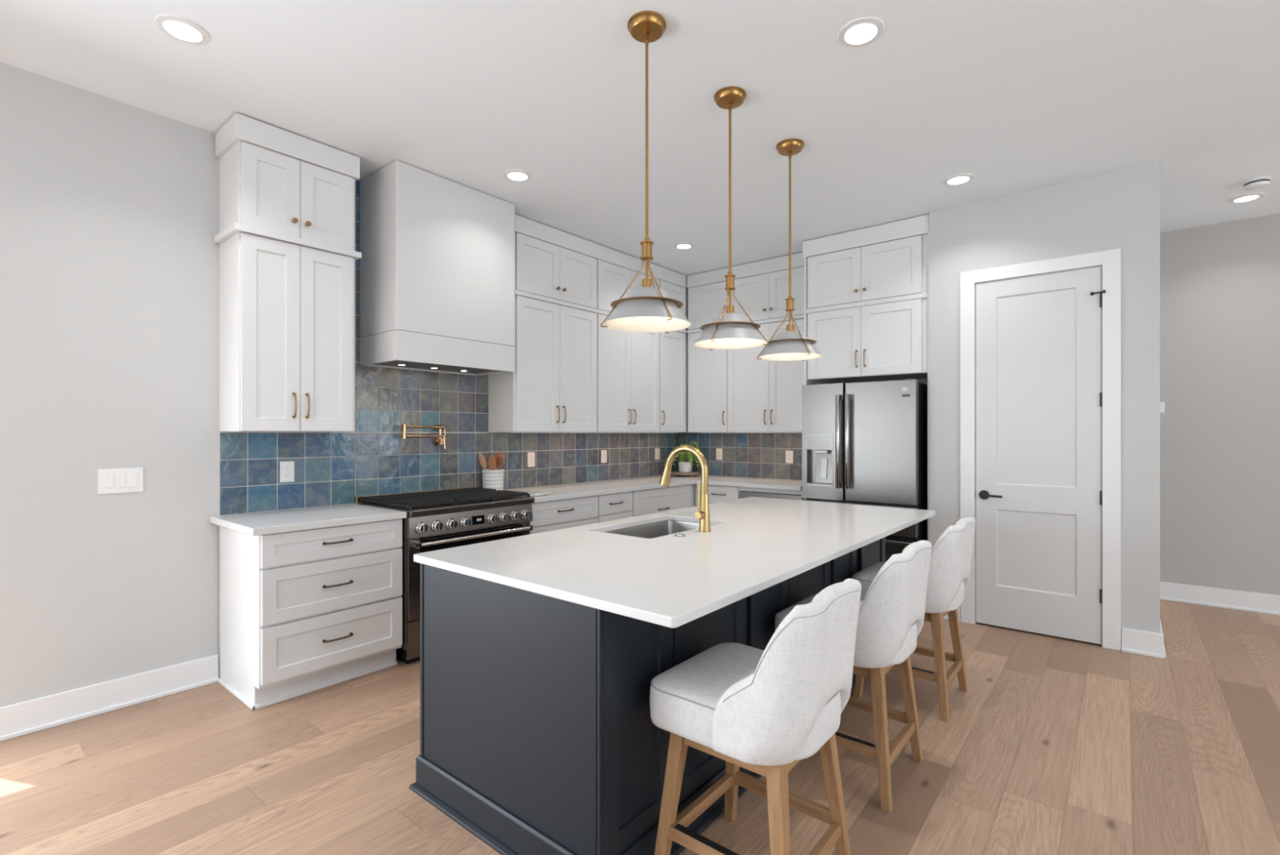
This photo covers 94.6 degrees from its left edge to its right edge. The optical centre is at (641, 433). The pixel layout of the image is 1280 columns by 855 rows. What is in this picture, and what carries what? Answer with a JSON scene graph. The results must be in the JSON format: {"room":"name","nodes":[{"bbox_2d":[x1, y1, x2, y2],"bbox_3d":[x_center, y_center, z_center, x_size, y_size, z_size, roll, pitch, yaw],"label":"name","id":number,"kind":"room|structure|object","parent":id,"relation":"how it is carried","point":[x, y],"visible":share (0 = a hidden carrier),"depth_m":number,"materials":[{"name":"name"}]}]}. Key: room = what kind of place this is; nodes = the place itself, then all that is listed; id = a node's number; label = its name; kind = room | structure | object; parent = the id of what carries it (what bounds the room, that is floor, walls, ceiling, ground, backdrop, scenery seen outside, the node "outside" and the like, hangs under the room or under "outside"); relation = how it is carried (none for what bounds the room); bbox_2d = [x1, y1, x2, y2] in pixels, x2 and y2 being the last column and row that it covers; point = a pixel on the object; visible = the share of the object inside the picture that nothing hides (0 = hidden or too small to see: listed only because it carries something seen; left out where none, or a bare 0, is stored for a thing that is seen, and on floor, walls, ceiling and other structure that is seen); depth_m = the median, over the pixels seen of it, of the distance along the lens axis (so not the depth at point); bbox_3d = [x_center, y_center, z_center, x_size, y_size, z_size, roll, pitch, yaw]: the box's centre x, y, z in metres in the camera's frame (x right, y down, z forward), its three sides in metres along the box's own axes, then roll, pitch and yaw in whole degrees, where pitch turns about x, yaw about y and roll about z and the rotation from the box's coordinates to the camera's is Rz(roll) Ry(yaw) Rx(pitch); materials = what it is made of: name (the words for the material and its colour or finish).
{"room":"kitchen","nodes":[
{"label":"kitchen","id":0,"kind":"room"},
{"bbox_2d":[0,62,604,706],"bbox_3d":[-2.559,-0.147,3.127,0.120,3.032,9.522,0,0,39],"label":"wall","id":1,"kind":"structure","parent":0,"point":[109,207],"depth_m":2.91,"materials":[{"name":"paint"}]},
{"bbox_2d":[0,653,218,741],"bbox_3d":[-2.669,1.297,2.875,0.028,0.145,1.023,0,0,39],"label":"baseboard","id":2,"kind":"structure","parent":1,"relation":"attached to","point":[16,719],"depth_m":2.90,"materials":[{"name":"paint"}]},
{"bbox_2d":[97,466,143,493],"bbox_3d":[-2.610,0.236,2.961,0.009,0.124,0.172,0,0,39],"label":"light switch","id":3,"kind":"object","parent":1,"relation":"attached to","point":[119,480],"visible":1,"depth_m":2.96,"materials":[{"name":"white plastic"}]},
{"bbox_2d":[218,232,355,431],"bbox_3d":[-2.018,-0.531,3.401,0.368,1.040,0.604,0,0,39],"label":"upper cabinet","id":4,"kind":"object","parent":1,"relation":"attached to","point":[286,311],"visible":1,"depth_m":3.25,"materials":[{"name":"paint"}]},
{"bbox_2d":[213,222,361,260],"bbox_3d":[-2.022,-1.069,3.402,0.345,0.033,0.652,0,0,39],"label":"trim","id":5,"kind":"structure","parent":4,"relation":"on","point":[236,228],"depth_m":3.23,"materials":[{"name":"paint"}]},
{"bbox_2d":[218,141,355,250],"bbox_3d":[-2.020,-1.307,3.403,0.363,0.440,0.604,0,0,39],"label":"upper cabinet","id":6,"kind":"object","parent":1,"relation":"attached to","point":[260,188],"visible":0.91,"depth_m":3.25,"materials":[{"name":"paint"}]},
{"bbox_2d":[215,112,359,181],"bbox_3d":[-2.025,-1.592,3.403,0.339,0.128,0.638,0,0,39],"label":"trim","id":7,"kind":"structure","parent":6,"relation":"on","point":[240,127],"depth_m":3.24,"materials":[{"name":"paint"}]},
{"bbox_2d":[360,160,515,375],"bbox_3d":[-1.388,-1.052,4.079,0.468,1.212,0.902,0,0,39],"label":"range hood","id":8,"kind":"object","parent":1,"relation":"attached to","point":[437,260],"visible":1,"depth_m":3.82,"materials":[{"name":"paint"}]},
{"bbox_2d":[218,180,679,515],"bbox_3d":[-0.962,-0.603,4.981,0.010,2.115,4.386,0,0,39],"label":"tile backsplash","id":9,"kind":"structure","parent":1,"relation":"attached to","point":[331,468],"depth_m":4.11,"materials":[{"name":"tile"}]},
{"bbox_2d":[280,461,294,482],"bbox_3d":[-2.126,0.229,3.540,0.008,0.124,0.078,0,0,39],"label":"wall outlet","id":10,"kind":"object","parent":9,"relation":"attached to","point":[286,468],"visible":1,"depth_m":3.54,"materials":[{"name":"white plastic"}]},
{"bbox_2d":[284,466,290,477],"bbox_3d":[-2.124,0.229,3.538,0.002,0.068,0.035,0,0,39],"label":"receptacle","id":11,"kind":"object","parent":10,"relation":"attached to","point":[286,468],"depth_m":3.54,"materials":[{"name":"grey plastic"}]},
{"bbox_2d":[402,424,445,448],"bbox_3d":[-1.540,0.026,4.183,0.102,0.177,0.346,0,0,39],"label":"pot filler","id":12,"kind":"object","parent":9,"relation":"attached to","point":[437,441],"visible":1,"depth_m":4.21,"materials":[{"name":"gold metal"}]},
{"bbox_2d":[527,452,534,466],"bbox_3d":[-0.937,0.221,4.999,0.008,0.124,0.078,0,0,39],"label":"wall outlet","id":13,"kind":"object","parent":9,"relation":"attached to","point":[531,455],"visible":1,"depth_m":4.99,"materials":[{"name":"beige plastic"}]},
{"bbox_2d":[529,455,533,463],"bbox_3d":[-0.935,0.221,4.997,0.002,0.068,0.035,0,0,39],"label":"receptacle","id":14,"kind":"object","parent":13,"relation":"attached to","point":[531,456],"depth_m":4.99,"materials":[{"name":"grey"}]},
{"bbox_2d":[600,449,606,462],"bbox_3d":[-0.366,0.221,5.699,0.008,0.124,0.078,0,0,39],"label":"wall outlet","id":15,"kind":"object","parent":9,"relation":"attached to","point":[603,452],"visible":1,"depth_m":5.69,"materials":[{"name":"beige plastic"}]},
{"bbox_2d":[654,448,659,459],"bbox_3d":[0.166,0.220,6.351,0.008,0.124,0.078,0,0,39],"label":"wall outlet","id":16,"kind":"object","parent":9,"relation":"attached to","point":[656,450],"visible":1,"depth_m":6.34,"materials":[{"name":"beige plastic"}]},
{"bbox_2d":[488,295,596,431],"bbox_3d":[-0.789,-0.531,4.909,0.368,1.040,0.904,0,0,39],"label":"upper cabinet","id":17,"kind":"object","parent":1,"relation":"attached to","point":[552,387],"visible":0.97,"depth_m":4.72,"materials":[{"name":"paint"}]},
{"bbox_2d":[515,289,686,333],"bbox_3d":[-0.378,-1.069,5.436,0.339,0.033,2.250,0,0,39],"label":"trim","id":18,"kind":"structure","parent":17,"relation":"on","point":[517,292],"depth_m":4.84,"materials":[{"name":"paint"}]},
{"bbox_2d":[515,232,596,308],"bbox_3d":[-0.791,-1.307,4.910,0.363,0.440,0.904,0,0,39],"label":"upper cabinet","id":19,"kind":"object","parent":1,"relation":"attached to","point":[544,268],"visible":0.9,"depth_m":4.77,"materials":[{"name":"paint"}]},
{"bbox_2d":[515,213,688,289],"bbox_3d":[-0.275,-1.592,5.564,0.337,0.128,2.578,0,0,39],"label":"trim","id":20,"kind":"structure","parent":19,"relation":"attached to","point":[525,226],"depth_m":5.09,"materials":[{"name":"paint"}]},
{"bbox_2d":[596,313,659,432],"bbox_3d":[-0.221,-0.531,5.606,0.368,1.040,0.892,0,0,39],"label":"upper cabinet","id":21,"kind":"object","parent":1,"relation":"attached to","point":[628,363],"visible":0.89,"depth_m":5.46,"materials":[{"name":"paint"}]},
{"bbox_2d":[510,431,635,432],"bbox_3d":[-0.324,-0.007,5.393,0.016,0.008,2.180,0,0,39],"label":"strip light","id":22,"kind":"object","parent":21,"relation":"attached to","point":[510,432],"visible":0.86,"depth_m":5.05,"materials":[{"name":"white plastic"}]},
{"bbox_2d":[596,259,659,311],"bbox_3d":[-0.223,-1.307,5.607,0.363,0.440,0.892,0,0,39],"label":"upper cabinet","id":23,"kind":"object","parent":1,"relation":"attached to","point":[612,280],"visible":0.16,"depth_m":5.32,"materials":[{"name":"paint"}]},
{"bbox_2d":[645,330,688,432],"bbox_3d":[0.312,-0.531,6.259,0.368,1.040,0.792,0,0,39],"label":"upper cabinet","id":24,"kind":"object","parent":1,"relation":"attached to","point":[673,345],"visible":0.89,"depth_m":6.05,"materials":[{"name":"paint"}]},
{"bbox_2d":[659,280,688,334],"bbox_3d":[0.299,-1.307,6.270,0.333,0.440,0.792,0,0,39],"label":"upper cabinet","id":25,"kind":"object","parent":1,"relation":"attached to","point":[674,291],"visible":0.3,"depth_m":6.12,"materials":[{"name":"paint"}]},
{"bbox_2d":[0,0,1279,276],"bbox_3d":[0.922,-1.712,0.971,8.240,0.100,10.580,0,0,39],"label":"ceiling","id":26,"kind":"structure","parent":0,"point":[1016,96],"depth_m":2.86,"materials":[{"name":"paint"}]},
{"bbox_2d":[154,13,210,44],"bbox_3d":[-1.890,-1.657,2.433,0.182,0.010,0.182,0,0,39],"label":"recessed light","id":27,"kind":"object","parent":26,"relation":"in","point":[183,29],"visible":1,"depth_m":2.42,"materials":[{"name":"white plastic"}]},
{"bbox_2d":[502,168,532,182],"bbox_3d":[-0.802,-1.657,3.806,0.182,0.010,0.182,0,0,39],"label":"recessed light","id":28,"kind":"object","parent":26,"relation":"in","point":[513,175],"visible":1,"depth_m":3.79,"materials":[{"name":"white plastic"}]},
{"bbox_2d":[600,10,691,333],"bbox_3d":[0.015,-1.047,2.401,0.369,1.230,0.359,0,0,0],"label":"pendant light","id":29,"kind":"object","parent":26,"relation":"hanging from","point":[645,308],"visible":1,"depth_m":2.38,"materials":[{"name":"gold metal"}]},
{"bbox_2d":[641,258,651,287],"bbox_3d":[0.019,-0.640,2.401,0.040,0.139,0.040,0,0,0],"label":"socket","id":30,"kind":"object","parent":29,"relation":"attached to","point":[646,282],"depth_m":2.39,"materials":[{"name":"gold metal"}]},
{"bbox_2d":[673,242,693,249],"bbox_3d":[0.371,-1.657,5.235,0.182,0.010,0.182,0,0,39],"label":"recessed light","id":31,"kind":"object","parent":26,"relation":"in","point":[682,246],"visible":1,"depth_m":5.23,"materials":[{"name":"white plastic"}]},
{"bbox_2d":[693,86,768,350],"bbox_3d":[0.438,-1.047,2.906,0.369,1.230,0.359,0,0,5],"label":"pendant light","id":32,"kind":"object","parent":26,"relation":"hanging from","point":[730,330],"visible":1,"depth_m":2.88,"materials":[{"name":"gold"}]},
{"bbox_2d":[725,288,733,313],"bbox_3d":[0.433,-0.640,2.906,0.040,0.139,0.040,0,0,5],"label":"socket","id":33,"kind":"object","parent":32,"relation":"attached to","point":[729,308],"depth_m":2.90,"materials":[{"name":"gold metal"}]},
{"bbox_2d":[756,138,822,361],"bbox_3d":[0.848,-1.047,3.407,0.369,1.230,0.359,0,0,10],"label":"pendant light","id":34,"kind":"object","parent":26,"relation":"hanging from","point":[789,344],"visible":0.98,"depth_m":3.38,"materials":[{"name":"gold"}]},
{"bbox_2d":[786,310,793,331],"bbox_3d":[0.853,-0.640,3.406,0.040,0.139,0.040,0,0,10],"label":"socket","id":35,"kind":"object","parent":34,"relation":"attached to","point":[789,327],"depth_m":3.40,"materials":[{"name":"gold metal"}]},
{"bbox_2d":[837,16,884,47],"bbox_3d":[0.907,-1.657,2.448,0.182,0.010,0.182,0,0,39],"label":"recessed light","id":36,"kind":"object","parent":26,"relation":"in","point":[863,31],"visible":1,"depth_m":2.44,"materials":[{"name":"white plastic"}]},
{"bbox_2d":[942,173,974,186],"bbox_3d":[2.071,-1.657,3.866,0.182,0.010,0.182,0,0,39],"label":"recessed light","id":37,"kind":"object","parent":26,"relation":"in","point":[963,178],"visible":1,"depth_m":3.85,"materials":[{"name":"white plastic"}]},
{"bbox_2d":[1228,192,1265,203],"bbox_3d":[4.264,-1.657,4.168,0.182,0.010,0.182,0,0,39],"label":"recessed light","id":38,"kind":"object","parent":26,"relation":"in","point":[1249,197],"visible":1,"depth_m":4.16,"materials":[{"name":"white plastic"}]},
{"bbox_2d":[1241,176,1271,190],"bbox_3d":[4.042,-1.638,3.885,0.136,0.049,0.136,0,0,39],"label":"smoke detector","id":39,"kind":"object","parent":26,"relation":"attached to","point":[1257,183],"visible":1,"depth_m":3.85,"materials":[{"name":"white plastic"}]},
{"bbox_2d":[0,599,1279,854],"bbox_3d":[0.922,1.419,0.971,8.240,0.100,10.580,0,0,39],"label":"floor","id":40,"kind":"structure","parent":0,"point":[1052,744],"depth_m":2.41,"materials":[{"name":"brown wood"}]},
{"bbox_2d":[217,518,402,710],"bbox_3d":[-1.865,0.931,3.355,0.646,0.876,0.751,0,0,39],"label":"base cabinet","id":41,"kind":"object","parent":40,"relation":"on","point":[302,611],"visible":0.98,"depth_m":3.12,"materials":[{"name":"paint"}]},
{"bbox_2d":[209,502,406,535],"bbox_3d":[-1.873,0.473,3.343,0.665,0.036,0.784,0,0,39],"label":"countertop","id":42,"kind":"structure","parent":41,"relation":"on","point":[263,522],"depth_m":3.21,"materials":[{"name":"white stone"}]},
{"bbox_2d":[355,486,534,663],"bbox_3d":[-1.303,0.890,3.988,0.714,0.958,0.928,0,0,39],"label":"gas range","id":43,"kind":"object","parent":40,"relation":"on","point":[442,518],"visible":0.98,"depth_m":3.67,"materials":[{"name":"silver metal"}]},
{"bbox_2d":[358,496,526,511],"bbox_3d":[-1.305,0.456,3.989,0.663,0.016,0.908,0,0,39],"label":"cooktop","id":44,"kind":"object","parent":43,"relation":"in","point":[471,504],"depth_m":3.74,"materials":[{"name":"black metal"}]},
{"bbox_2d":[529,495,598,533],"bbox_3d":[-0.805,0.931,4.656,0.646,0.876,0.714,0,0,39],"label":"base cabinet","id":45,"kind":"object","parent":40,"relation":"on","point":[551,515],"visible":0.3,"depth_m":4.46,"materials":[{"name":"paint"}]},
{"bbox_2d":[596,491,632,522],"bbox_3d":[-0.443,0.931,5.100,0.646,0.876,0.428,0,0,39],"label":"base cabinet","id":46,"kind":"object","parent":40,"relation":"on","point":[613,506],"visible":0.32,"depth_m":4.91,"materials":[{"name":"paint"}]},
{"bbox_2d":[408,536,885,854],"bbox_3d":[0.342,0.931,2.999,1.017,0.876,2.683,0,0,39],"label":"kitchen island","id":47,"kind":"object","parent":40,"relation":"on","point":[539,735],"visible":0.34,"depth_m":1.91,"materials":[{"name":"grey paint"}]},
{"bbox_2d":[413,496,935,627],"bbox_3d":[0.443,0.478,2.916,1.244,0.028,2.674,0,0,39],"label":"island countertop","id":48,"kind":"structure","parent":47,"relation":"on","point":[753,544],"depth_m":2.24,"materials":[{"name":"white stone"}]},
{"bbox_2d":[604,520,712,537],"bbox_3d":[0.096,0.597,2.987,0.410,0.209,0.689,0,0,39],"label":"sink","id":49,"kind":"object","parent":48,"relation":"in","point":[657,529],"visible":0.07,"depth_m":3.25,"materials":[{"name":"metal"}]},
{"bbox_2d":[674,533,685,537],"bbox_3d":[0.172,0.458,2.667,0.054,0.012,0.054,0,0,39],"label":"switch","id":50,"kind":"object","parent":48,"relation":"on","point":[678,535],"visible":1,"depth_m":2.65,"materials":[{"name":"grey metal"}]},
{"bbox_2d":[659,444,711,532],"bbox_3d":[0.198,0.260,2.862,0.293,0.408,0.080,0,0,39],"label":"faucet","id":51,"kind":"object","parent":48,"relation":"on","point":[703,513],"visible":1,"depth_m":2.79,"materials":[{"name":"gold metal"}]},
{"bbox_2d":[631,484,695,516],"bbox_3d":[0.185,0.931,5.870,0.646,0.876,1.554,0,0,39],"label":"base cabinet","id":52,"kind":"object","parent":40,"relation":"on","point":[647,501],"visible":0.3,"depth_m":5.42,"materials":[{"name":"paint"}]},
{"bbox_2d":[504,474,801,502],"bbox_3d":[0.244,0.473,5.080,1.753,0.036,2.708,0,0,39],"label":"countertop","id":53,"kind":"structure","parent":52,"relation":"on","point":[560,491],"depth_m":5.25,"materials":[{"name":"white stone"}]},
{"bbox_2d":[481,468,504,489],"bbox_3d":[-1.155,0.367,4.580,0.166,0.176,0.166,0,0,39],"label":"utensil crock","id":54,"kind":"object","parent":53,"relation":"on","point":[494,479],"visible":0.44,"depth_m":4.51,"materials":[{"name":"white ceramic"}]},
{"bbox_2d":[478,452,486,470],"bbox_3d":[-1.213,0.292,4.580,0.112,0.289,0.012,0,0,0],"label":"wooden spoon","id":55,"kind":"object","parent":54,"relation":"in","point":[482,459],"visible":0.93,"depth_m":4.58,"materials":[{"name":"brown wood"}]},
{"bbox_2d":[488,454,496,470],"bbox_3d":[-1.153,0.299,4.545,0.062,0.272,0.012,0,0,-3],"label":"wooden spatula","id":56,"kind":"object","parent":54,"relation":"in","point":[491,460],"visible":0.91,"depth_m":4.54,"materials":[{"name":"brown wood"}]},
{"bbox_2d":[496,452,504,469],"bbox_3d":[-1.107,0.293,4.614,0.070,0.285,0.015,0,0,-4],"label":"slotted spatula","id":57,"kind":"object","parent":54,"relation":"in","point":[500,456],"visible":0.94,"depth_m":4.61,"materials":[{"name":"brown wood"}]},
{"bbox_2d":[506,488,550,496],"bbox_3d":[-0.900,0.445,4.418,0.400,0.020,0.210,0,0,39],"label":"cutting board","id":58,"kind":"object","parent":53,"relation":"on","point":[532,493],"visible":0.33,"depth_m":4.36,"materials":[{"name":"white stone"}]},
{"bbox_2d":[671,471,699,476],"bbox_3d":[0.461,0.433,6.301,0.308,0.044,0.308,0,0,39],"label":"wooden riser","id":59,"kind":"object","parent":53,"relation":"on","point":[674,473],"visible":0.94,"depth_m":6.19,"materials":[{"name":"brown wood"}]},
{"bbox_2d":[662,440,707,471],"bbox_3d":[0.450,0.243,6.304,0.468,0.336,0.469,0,0,39],"label":"potted fern","id":60,"kind":"object","parent":59,"relation":"on","point":[683,466],"visible":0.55,"depth_m":6.24,"materials":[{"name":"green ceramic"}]},
{"bbox_2d":[678,461,692,471],"bbox_3d":[0.461,0.356,6.301,0.151,0.110,0.151,0,0,39],"label":"pot","id":61,"kind":"object","parent":59,"relation":"on","point":[684,466],"depth_m":6.24,"materials":[{"name":"white ceramic"}]},
{"bbox_2d":[695,484,740,506],"bbox_3d":[0.892,0.931,5.872,0.496,0.876,0.646,0,0,39],"label":"base cabinet","id":62,"kind":"object","parent":40,"relation":"on","point":[717,493],"visible":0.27,"depth_m":5.61,"materials":[{"name":"paint"}]},
{"bbox_2d":[649,577,862,854],"bbox_3d":[0.351,0.898,1.798,0.530,0.942,0.490,0,0,39],"label":"bar stool","id":63,"kind":"object","parent":40,"relation":"on","point":[768,710],"visible":1,"depth_m":1.64,"materials":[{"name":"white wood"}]},
{"bbox_2d":[739,490,804,500],"bbox_3d":[1.331,0.952,5.518,0.620,0.835,0.594,0,0,39],"label":"dishwasher","id":64,"kind":"object","parent":40,"relation":"on","point":[743,494],"visible":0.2,"depth_m":5.29,"materials":[{"name":"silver metal"}]},
{"bbox_2d":[739,486,801,494],"bbox_3d":[1.162,0.512,5.311,0.627,0.038,0.035,0,0,39],"label":"trim","id":65,"kind":"structure","parent":64,"relation":"on","point":[741,488],"depth_m":5.29,"materials":[{"name":"paint"}]},
{"bbox_2d":[774,540,932,812],"bbox_3d":[0.876,0.898,2.441,0.530,0.942,0.490,0,0,39],"label":"bar stool","id":66,"kind":"object","parent":40,"relation":"on","point":[891,612],"visible":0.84,"depth_m":2.19,"materials":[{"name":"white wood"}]},
{"bbox_2d":[801,377,927,561],"bbox_3d":[1.890,0.478,4.904,0.894,1.783,0.800,0,0,39],"label":"refrigerator","id":67,"kind":"object","parent":40,"relation":"on","point":[864,443],"visible":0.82,"depth_m":4.60,"materials":[{"name":"silver metal"}]},
{"bbox_2d":[852,516,975,721],"bbox_3d":[1.432,0.898,3.110,0.530,0.942,0.490,0,0,39],"label":"bar stool","id":68,"kind":"object","parent":40,"relation":"on","point":[949,567],"visible":0.71,"depth_m":2.86,"materials":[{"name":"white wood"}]},
{"bbox_2d":[700,378,927,475],"bbox_3d":[1.528,-0.147,5.861,2.760,3.032,0.120,0,0,39],"label":"wall","id":69,"kind":"structure","parent":0,"point":[923,381],"depth_m":5.06,"materials":[{"name":"paint"}]},
{"bbox_2d":[688,281,727,329],"bbox_3d":[0.765,-1.307,6.187,0.489,0.440,0.333,0,0,39],"label":"upper cabinet","id":70,"kind":"object","parent":69,"relation":"attached to","point":[705,302],"visible":0.53,"depth_m":6.08,"materials":[{"name":"paint"}]},
{"bbox_2d":[688,331,731,432],"bbox_3d":[0.754,-0.531,6.174,0.489,1.040,0.368,0,0,39],"label":"upper cabinet","id":71,"kind":"object","parent":69,"relation":"attached to","point":[707,368],"visible":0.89,"depth_m":6.07,"materials":[{"name":"paint"}]},
{"bbox_2d":[679,432,801,479],"bbox_3d":[1.102,0.223,6.123,1.747,0.464,0.010,0,0,39],"label":"tile backsplash","id":72,"kind":"structure","parent":69,"relation":"attached to","point":[748,455],"depth_m":6.11,"materials":[{"name":"tile"}]},
{"bbox_2d":[715,448,722,459],"bbox_3d":[0.828,0.222,6.335,0.078,0.124,0.008,0,0,39],"label":"wall outlet","id":73,"kind":"object","parent":72,"relation":"attached to","point":[718,451],"visible":1,"depth_m":6.33,"materials":[{"name":"beige plastic"}]},
{"bbox_2d":[717,450,720,457],"bbox_3d":[0.827,0.222,6.333,0.035,0.068,0.002,0,0,39],"label":"receptacle","id":74,"kind":"object","parent":73,"relation":"attached to","point":[718,451],"depth_m":6.33,"materials":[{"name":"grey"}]},
{"bbox_2d":[785,450,793,462],"bbox_3d":[1.453,0.231,5.826,0.078,0.124,0.008,0,0,39],"label":"wall outlet","id":75,"kind":"object","parent":72,"relation":"attached to","point":[788,454],"visible":1,"depth_m":5.82,"materials":[{"name":"beige plastic"}]},
{"bbox_2d":[787,453,791,460],"bbox_3d":[1.451,0.231,5.823,0.035,0.068,0.002,0,0,39],"label":"receptacle","id":76,"kind":"object","parent":75,"relation":"attached to","point":[788,454],"depth_m":5.82,"materials":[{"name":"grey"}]},
{"bbox_2d":[727,318,804,432],"bbox_3d":[1.304,-0.531,5.725,0.929,1.040,0.368,0,0,39],"label":"upper cabinet","id":77,"kind":"object","parent":69,"relation":"attached to","point":[764,396],"visible":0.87,"depth_m":5.65,"materials":[{"name":"paint"}]},
{"bbox_2d":[686,314,804,333],"bbox_3d":[1.126,-1.069,5.890,1.414,0.033,0.339,0,0,39],"label":"trim","id":78,"kind":"structure","parent":77,"relation":"attached to","point":[802,316],"depth_m":5.60,"materials":[{"name":"paint"}]},
{"bbox_2d":[770,431,801,432],"bbox_3d":[1.110,-0.007,5.814,1.270,0.008,0.016,0,0,39],"label":"strip light","id":79,"kind":"object","parent":77,"relation":"attached to","point":[771,432],"visible":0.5,"depth_m":5.60,"materials":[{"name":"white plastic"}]},
{"bbox_2d":[727,266,804,321],"bbox_3d":[1.306,-1.307,5.727,0.929,0.440,0.363,0,0,39],"label":"upper cabinet","id":80,"kind":"object","parent":69,"relation":"attached to","point":[762,296],"visible":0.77,"depth_m":5.62,"materials":[{"name":"paint"}]},
{"bbox_2d":[686,252,804,288],"bbox_3d":[1.126,-1.592,5.891,1.416,0.128,0.337,0,0,39],"label":"trim","id":81,"kind":"structure","parent":80,"relation":"attached to","point":[778,264],"depth_m":5.75,"materials":[{"name":"paint"}]},
{"bbox_2d":[804,231,928,541],"bbox_3d":[1.975,-0.081,5.017,1.002,2.900,0.618,0,0,39],"label":"trim","id":82,"kind":"structure","parent":69,"relation":"attached to","point":[806,381],"depth_m":4.47,"materials":[{"name":"paint"}]},
{"bbox_2d":[807,297,927,383],"bbox_3d":[1.970,-0.748,5.005,0.970,0.570,0.644,0,0,39],"label":"upper cabinet","id":83,"kind":"object","parent":69,"relation":"attached to","point":[886,341],"visible":0.95,"depth_m":4.76,"materials":[{"name":"paint"}]},
{"bbox_2d":[806,292,927,313],"bbox_3d":[1.866,-1.052,4.877,0.969,0.037,0.238,0,0,39],"label":"trim","id":84,"kind":"structure","parent":83,"relation":"attached to","point":[920,295],"depth_m":4.75,"materials":[{"name":"paint"}]},
{"bbox_2d":[807,234,927,308],"bbox_3d":[1.971,-1.293,5.007,0.970,0.445,0.638,0,0,39],"label":"upper cabinet","id":85,"kind":"object","parent":69,"relation":"attached to","point":[895,268],"visible":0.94,"depth_m":4.75,"materials":[{"name":"paint"}]},
{"bbox_2d":[802,214,928,257],"bbox_3d":[1.855,-1.586,4.878,1.005,0.138,0.250,0,0,39],"label":"trim","id":86,"kind":"structure","parent":85,"relation":"attached to","point":[919,225],"depth_m":4.75,"materials":[{"name":"paint"}]},
{"bbox_2d":[928,162,1159,649],"bbox_3d":[3.202,-0.147,4.690,1.310,3.032,1.693,0,0,39],"label":"wall","id":87,"kind":"structure","parent":0,"point":[1121,209],"depth_m":3.82,"materials":[{"name":"paint"}]},
{"bbox_2d":[960,248,1120,650],"bbox_3d":[2.696,0.101,4.046,0.908,2.537,0.176,0,0,39],"label":"door","id":88,"kind":"structure","parent":87,"relation":"in","point":[1032,399],"depth_m":3.99,"materials":[{"name":"paint"}]},
{"bbox_2d":[942,605,1165,658],"bbox_3d":[3.213,1.297,4.652,1.300,0.145,1.704,0,0,39],"label":"baseboard","id":89,"kind":"structure","parent":87,"relation":"attached to","point":[1133,641],"depth_m":3.66,"materials":[{"name":"paint"}]},
{"bbox_2d":[1101,213,1279,595],"bbox_3d":[5.358,-0.147,4.102,5.320,3.032,0.120,0,0,39],"label":"wall","id":90,"kind":"structure","parent":0,"point":[1220,282],"depth_m":4.67,"materials":[{"name":"paint"}]},
{"bbox_2d":[1160,401,1164,413],"bbox_3d":[3.353,-0.167,3.815,0.030,0.072,0.100,0,0,39],"label":"thermostat","id":91,"kind":"object","parent":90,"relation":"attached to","point":[1162,403],"visible":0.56,"depth_m":3.77,"materials":[{"name":"white plastic"}]},
{"bbox_2d":[1160,581,1279,615],"bbox_3d":[5.758,1.297,3.681,3.928,0.145,0.028,0,0,39],"label":"baseboard","id":92,"kind":"structure","parent":90,"relation":"attached to","point":[1189,593],"depth_m":4.65,"materials":[{"name":"paint"}]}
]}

